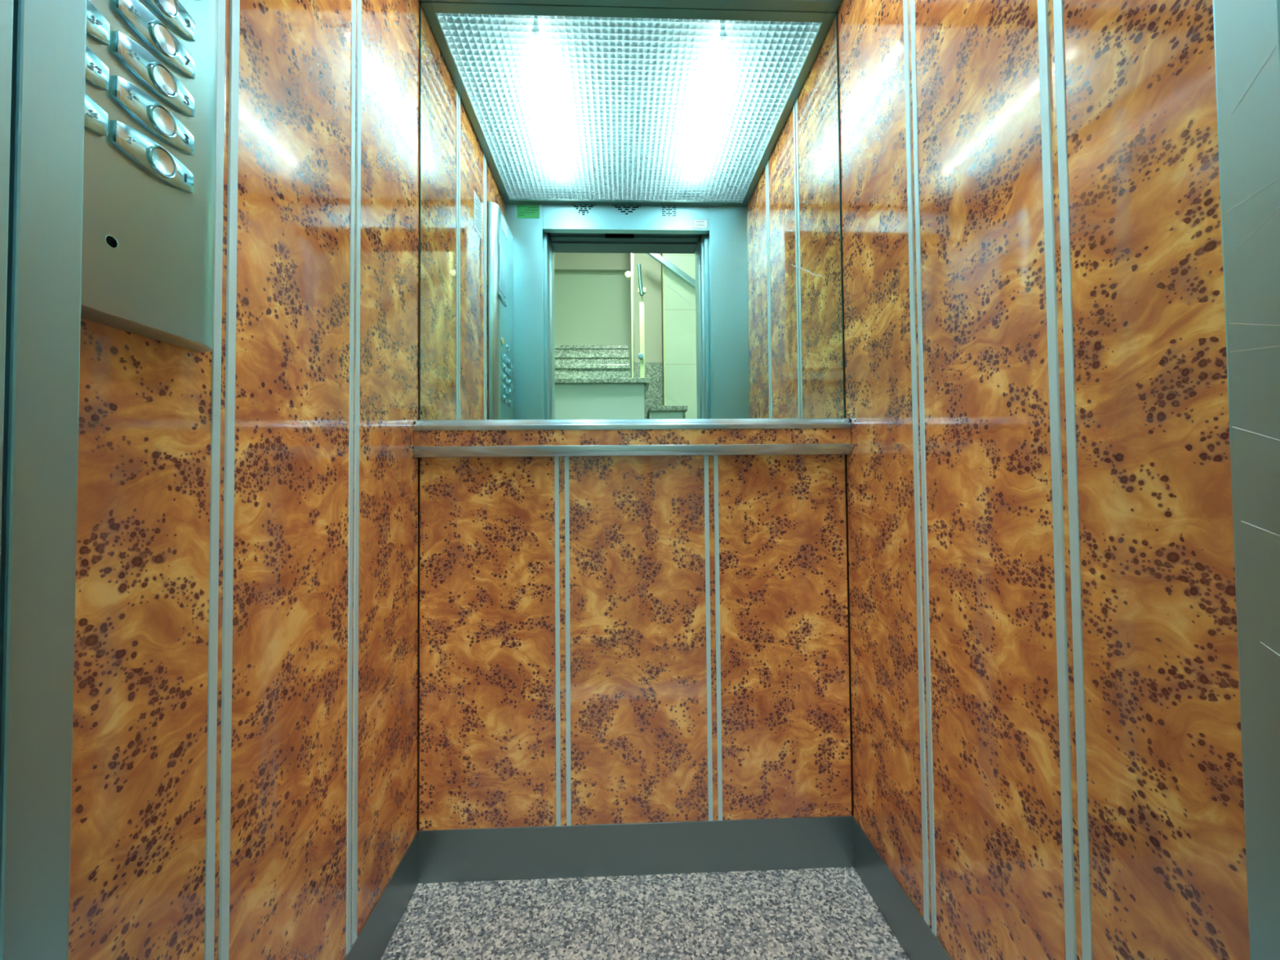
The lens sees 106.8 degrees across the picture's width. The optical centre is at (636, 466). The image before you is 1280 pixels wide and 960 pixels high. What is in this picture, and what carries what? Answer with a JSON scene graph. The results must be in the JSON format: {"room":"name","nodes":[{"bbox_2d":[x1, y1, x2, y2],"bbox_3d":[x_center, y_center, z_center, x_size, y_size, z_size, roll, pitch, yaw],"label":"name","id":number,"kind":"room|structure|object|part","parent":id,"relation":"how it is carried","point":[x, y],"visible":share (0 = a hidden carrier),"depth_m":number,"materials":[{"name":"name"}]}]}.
{"room":"elevator interior","nodes":[
{"label":"elevator interior","id":0,"kind":"room"},
{"bbox_2d":[68,0,418,959],"bbox_3d":[-0.530,-0.154,0.736,0.032,2.265,0.902,0,-1,-2],"label":"wall","id":1,"kind":"structure","parent":0,"point":[244,758],"depth_m":0.66,"materials":[{"name":"brown wood"}]},
{"bbox_3d":[-0.514,-0.161,0.431,0.018,2.260,0.291,0,-1,-2],"label":"burl panel","id":2,"kind":"part","parent":1,"relation":"part of","materials":[{"name":"laminate"}]},
{"bbox_2d":[80,0,217,352],"bbox_3d":[-0.486,-0.582,0.433,0.045,0.894,0.268,0,-1,-2],"label":"control panel","id":3,"kind":"object","parent":1,"relation":"attached to","point":[148,251],"visible":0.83,"depth_m":0.46,"materials":[{"name":"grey metal"}]},
{"bbox_3d":[-0.525,-0.153,0.733,0.018,2.260,0.267,0,-1,-2],"label":"burl panel","id":4,"kind":"part","parent":1,"relation":"part of","materials":[{"name":"laminate"}]},
{"bbox_2d":[343,831,418,959],"bbox_3d":[-0.504,0.917,0.694,0.004,0.122,0.869,0,-1,-2],"label":"baseboard","id":5,"kind":"structure","parent":1,"relation":"attached to","point":[374,937],"depth_m":0.98,"materials":[{"name":"silver metal"}]},
{"bbox_3d":[-0.535,-0.146,1.021,0.018,2.260,0.268,0,-1,-2],"label":"burl panel","id":6,"kind":"part","parent":1,"relation":"part of","materials":[{"name":"laminate"}]},
{"bbox_2d":[417,0,853,831],"bbox_3d":[-0.004,-0.148,1.190,1.091,2.265,0.032,0,-1,-2],"label":"wall","id":7,"kind":"structure","parent":0,"point":[602,640],"depth_m":1.16,"materials":[{"name":"brown wood"}]},
{"bbox_3d":[-0.357,0.442,1.158,0.330,1.086,0.018,0,-1,-2],"label":"burl panel","id":8,"kind":"part","parent":7,"relation":"part of","materials":[{"name":"laminate"}]},
{"bbox_2d":[418,1,844,419],"bbox_3d":[-0.008,-0.640,1.190,1.052,1.049,0.005,0,-1,-2],"label":"wall mirror","id":9,"kind":"object","parent":7,"relation":"attached to","point":[626,212],"visible":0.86,"depth_m":1.19,"materials":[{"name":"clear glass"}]},
{"bbox_2d":[413,417,851,457],"bbox_3d":[-0.002,-0.071,1.158,1.055,0.091,0.032,0,-1,-2],"label":"handrail","id":10,"kind":"object","parent":7,"relation":"attached to","point":[433,438],"visible":1,"depth_m":1.14,"materials":[{"name":"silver metal"}]},
{"bbox_2d":[417,815,853,883],"bbox_3d":[0.006,0.923,1.149,1.055,0.122,0.003,0,-1,-2],"label":"baseboard","id":11,"kind":"structure","parent":7,"relation":"attached to","point":[583,851],"depth_m":1.15,"materials":[{"name":"silver metal"}]},
{"bbox_3d":[0.004,0.440,1.171,0.343,1.086,0.018,0,-1,-2],"label":"burl panel","id":12,"kind":"part","parent":7,"relation":"part of","materials":[{"name":"laminate"}]},
{"bbox_3d":[0.363,0.437,1.184,0.325,1.086,0.018,0,-1,-2],"label":"burl panel","id":13,"kind":"part","parent":7,"relation":"part of","materials":[{"name":"laminate"}]},
{"bbox_2d":[0,0,1279,959],"bbox_3d":[0.027,-0.170,0.286,1.095,2.265,0.036,0,-1,-2],"label":"wall","id":14,"kind":"structure","parent":0,"point":[39,497],"depth_m":0.28,"materials":[{"name":"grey metal"}]},
{"bbox_3d":[0.482,-0.173,0.304,0.186,2.265,0.032,0,-1,-2],"label":"return panel","id":15,"kind":"part","parent":14,"relation":"part of","materials":[{"name":"teal metal"}]},
{"bbox_2d":[380,866,909,959],"bbox_3d":[0.022,0.988,0.705,1.115,0.030,0.948,0,-1,-2],"label":"floor","id":16,"kind":"structure","parent":0,"point":[822,913],"depth_m":1.03,"materials":[{"name":"stone"}]},
{"bbox_2d":[837,0,1249,959],"bbox_3d":[0.552,-0.163,0.774,0.032,2.265,0.902,0,-1,-2],"label":"wall","id":17,"kind":"structure","parent":0,"point":[1047,757],"depth_m":0.64,"materials":[{"name":"brown wood"}]},
{"bbox_3d":[0.538,-0.155,1.053,0.018,2.260,0.278,0,-1,-2],"label":"burl panel","id":18,"kind":"part","parent":17,"relation":"part of","materials":[{"name":"laminate"}]},
{"bbox_2d":[852,816,952,959],"bbox_3d":[0.547,0.908,0.731,0.004,0.122,0.869,0,-1,-2],"label":"baseboard","id":19,"kind":"structure","parent":17,"relation":"attached to","point":[916,938],"depth_m":0.99,"materials":[{"name":"silver metal"}]},
{"bbox_3d":[0.548,-0.163,0.757,0.018,2.260,0.269,0,-1,-2],"label":"burl panel","id":20,"kind":"part","parent":17,"relation":"part of","materials":[{"name":"laminate"}]},
{"bbox_3d":[0.558,-0.170,0.461,0.018,2.260,0.276,0,-1,-2],"label":"burl panel","id":21,"kind":"part","parent":17,"relation":"part of","materials":[{"name":"laminate"}]},
{"bbox_3d":[0.002,-1.301,0.760,1.115,0.020,0.948,0,-1,-2],"label":"ceiling","id":22,"kind":"structure","parent":0,"visible":0},
{"bbox_2d":[419,0,842,12],"bbox_3d":[0.002,-1.229,0.766,1.053,0.118,0.870,0,-1,-2],"label":"ceiling light","id":23,"kind":"object","parent":22,"relation":"attached to","point":[830,6],"visible":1,"depth_m":1.19,"materials":[{"name":"plastic"}]},
{"bbox_3d":[0.160,-0.691,0.162,3.920,3.300,0.079,0,-1,-2],"label":"wall","id":24,"kind":"structure","parent":0,"visible":0},
{"bbox_2d":[0,0,13,566],"bbox_3d":[0.034,-0.130,0.187,0.860,2.220,0.166,0,-1,-2],"label":"door frame","id":25,"kind":"structure","parent":24,"relation":"attached to","point":[6,6],"depth_m":0.24,"materials":[{"name":"teal metal"}]}
]}

